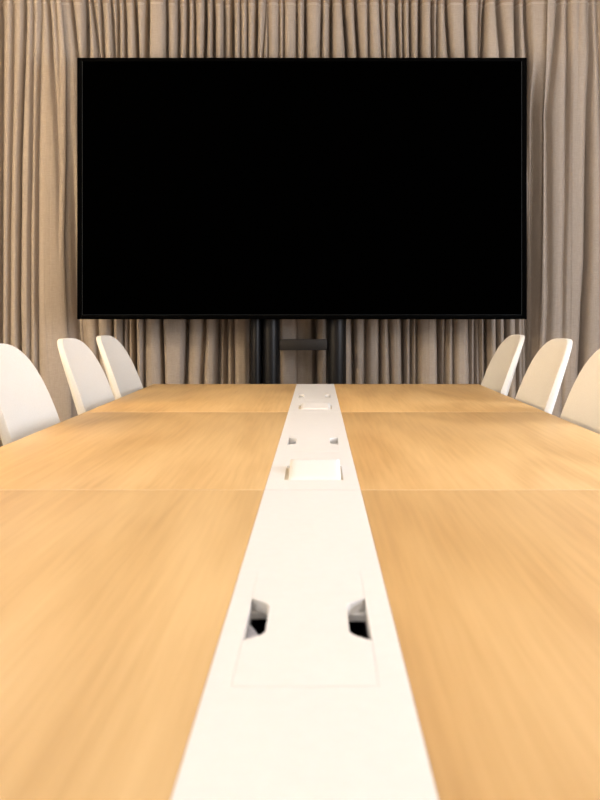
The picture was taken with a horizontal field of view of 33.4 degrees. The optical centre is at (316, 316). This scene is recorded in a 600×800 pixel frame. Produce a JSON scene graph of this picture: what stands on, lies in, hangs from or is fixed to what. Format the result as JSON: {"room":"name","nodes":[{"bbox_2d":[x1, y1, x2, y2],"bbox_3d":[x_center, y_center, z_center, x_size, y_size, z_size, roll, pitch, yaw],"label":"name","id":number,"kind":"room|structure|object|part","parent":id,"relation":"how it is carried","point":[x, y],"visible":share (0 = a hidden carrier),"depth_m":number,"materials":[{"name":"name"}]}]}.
{"room":"conference room","nodes":[
{"label":"conference room","id":0,"kind":"room"},
{"bbox_3d":[0.000,1.093,1.370,5.640,0.120,8.180,0,0,0],"label":"floor","id":1,"kind":"structure","parent":0,"visible":0},
{"bbox_2d":[0,343,59,445],"bbox_3d":[-0.664,0.557,2.880,0.561,0.959,0.500,0,0,0],"label":"chair","id":2,"kind":"object","parent":1,"relation":"on","point":[27,407],"visible":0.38,"depth_m":2.95,"materials":[{"name":"white plastic"}]},
{"bbox_2d":[57,338,114,414],"bbox_3d":[-0.639,0.557,3.620,0.561,0.959,0.500,0,0,0],"label":"chair","id":3,"kind":"object","parent":1,"relation":"on","point":[90,388],"visible":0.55,"depth_m":3.65,"materials":[{"name":"white plastic"}]},
{"bbox_2d":[96,335,142,399],"bbox_3d":[-0.624,0.557,4.170,0.561,0.959,0.500,0,0,0],"label":"chair","id":4,"kind":"object","parent":1,"relation":"on","point":[122,375],"visible":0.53,"depth_m":4.21,"materials":[{"name":"white plastic"}]},
{"bbox_2d":[250,319,345,383],"bbox_3d":[-0.079,0.108,4.745,0.500,1.850,0.490,0,0,0],"label":"stand","id":5,"kind":"object","parent":1,"relation":"on","point":[266,344],"visible":0.13,"depth_m":4.89,"materials":[{"name":"black metal"}]},
{"bbox_3d":[-0.227,0.073,4.923,0.086,1.780,0.085,0,0,0],"label":"post","id":6,"kind":"part","parent":5,"relation":"part of","materials":[{"name":"black metal"}]},
{"bbox_2d":[77,58,526,318],"bbox_3d":[-0.072,-0.617,4.838,2.160,1.257,0.075,0,0,0],"label":"television","id":7,"kind":"object","parent":5,"relation":"attached to","point":[208,188],"visible":1,"depth_m":4.80,"materials":[{"name":"black"}]},
{"bbox_3d":[0.097,0.073,4.923,0.096,1.780,0.085,0,0,0],"label":"post","id":8,"kind":"part","parent":5,"relation":"part of","materials":[{"name":"black metal"}]},
{"bbox_2d":[0,384,599,799],"bbox_3d":[-0.004,0.655,2.361,1.422,0.756,4.021,0,0,0],"label":"conference table","id":9,"kind":"object","parent":1,"relation":"on","point":[208,591],"visible":1,"depth_m":1.06,"materials":[{"name":"brown wood"}]},
{"bbox_3d":[-0.402,0.307,1.022,0.626,0.028,1.342,0,0,0],"label":"oak panel","id":10,"kind":"part","parent":9,"relation":"part of","materials":[{"name":"brown wood"}]},
{"bbox_3d":[-0.402,0.307,2.389,0.626,0.028,1.388,0,0,0],"label":"oak panel","id":11,"kind":"part","parent":9,"relation":"part of","materials":[{"name":"brown wood"}]},
{"bbox_3d":[-0.402,0.307,3.728,0.626,0.028,1.287,0,0,0],"label":"oak panel","id":12,"kind":"part","parent":9,"relation":"part of","materials":[{"name":"brown wood"}]},
{"bbox_3d":[-0.009,0.299,0.973,0.117,0.012,0.359,0,0,0],"label":"hatch lid","id":13,"kind":"part","parent":9,"relation":"part of","materials":[{"name":"white laminate"}]},
{"bbox_2d":[250,619,368,639],"bbox_3d":[-0.009,0.335,0.973,0.124,0.043,0.366,0,0,0],"label":"cable tray","id":14,"kind":"object","parent":9,"relation":"on","point":[358,627],"depth_m":1.12,"materials":[{"name":"black"}]},
{"bbox_3d":[-0.009,0.299,2.363,0.117,0.012,0.359,0,0,0],"label":"hatch lid","id":15,"kind":"part","parent":9,"relation":"part of","materials":[{"name":"white laminate"}]},
{"bbox_3d":[-0.009,0.299,3.709,0.117,0.012,0.359,0,0,0],"label":"hatch lid","id":16,"kind":"part","parent":9,"relation":"part of","materials":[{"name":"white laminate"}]},
{"bbox_3d":[0.391,0.307,3.728,0.633,0.028,1.287,0,0,0],"label":"oak panel","id":17,"kind":"part","parent":9,"relation":"part of","materials":[{"name":"brown wood"}]},
{"bbox_3d":[0.391,0.307,2.389,0.633,0.028,1.388,0,0,0],"label":"oak panel","id":18,"kind":"part","parent":9,"relation":"part of","materials":[{"name":"brown wood"}]},
{"bbox_3d":[0.391,0.307,1.022,0.633,0.028,1.342,0,0,0],"label":"oak panel","id":19,"kind":"part","parent":9,"relation":"part of","materials":[{"name":"brown wood"}]},
{"bbox_2d":[481,335,524,395],"bbox_3d":[0.613,0.557,4.370,0.561,0.959,0.500,0,0,0],"label":"chair","id":20,"kind":"object","parent":1,"relation":"on","point":[499,374],"visible":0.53,"depth_m":4.41,"materials":[{"name":"white plastic"}]},
{"bbox_2d":[515,338,572,413],"bbox_3d":[0.619,0.557,3.600,0.561,0.959,0.500,0,0,0],"label":"chair","id":21,"kind":"object","parent":1,"relation":"on","point":[540,385],"visible":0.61,"depth_m":3.63,"materials":[{"name":"white plastic"}]},
{"bbox_2d":[560,349,599,433],"bbox_3d":[0.636,0.557,2.950,0.561,0.959,0.500,0,0,0],"label":"chair","id":22,"kind":"object","parent":1,"relation":"on","point":[581,408],"visible":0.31,"depth_m":3.09,"materials":[{"name":"white plastic"}]},
{"bbox_3d":[0.000,-1.827,1.370,5.640,0.120,8.180,0,0,0],"label":"ceiling","id":23,"kind":"structure","parent":0,"visible":0},
{"bbox_3d":[0.000,-1.734,5.070,5.300,0.065,0.060,0,0,0],"label":"track","id":24,"kind":"object","parent":23,"relation":"attached to","visible":0},
{"bbox_2d":[0,0,71,446],"bbox_3d":[-1.944,-0.327,5.093,1.417,2.690,0.110,0,0,0],"label":"curtain","id":25,"kind":"object","parent":24,"relation":"hanging from","point":[33,303],"visible":0.67,"depth_m":5.06,"materials":[{"name":"beige fabric"}]},
{"bbox_2d":[61,0,547,416],"bbox_3d":[-0.064,-0.327,5.143,2.536,2.691,0.173,0,0,0],"label":"curtain","id":26,"kind":"object","parent":24,"relation":"hanging from","point":[161,351],"visible":0.36,"depth_m":5.10,"materials":[{"name":"beige fabric"}]},
{"bbox_2d":[539,0,599,417],"bbox_3d":[1.898,-0.327,5.092,1.569,2.690,0.114,0,0,0],"label":"curtain","id":27,"kind":"object","parent":24,"relation":"hanging from","point":[570,290],"visible":0.64,"depth_m":5.07,"materials":[{"name":"beige fabric"}]}
]}

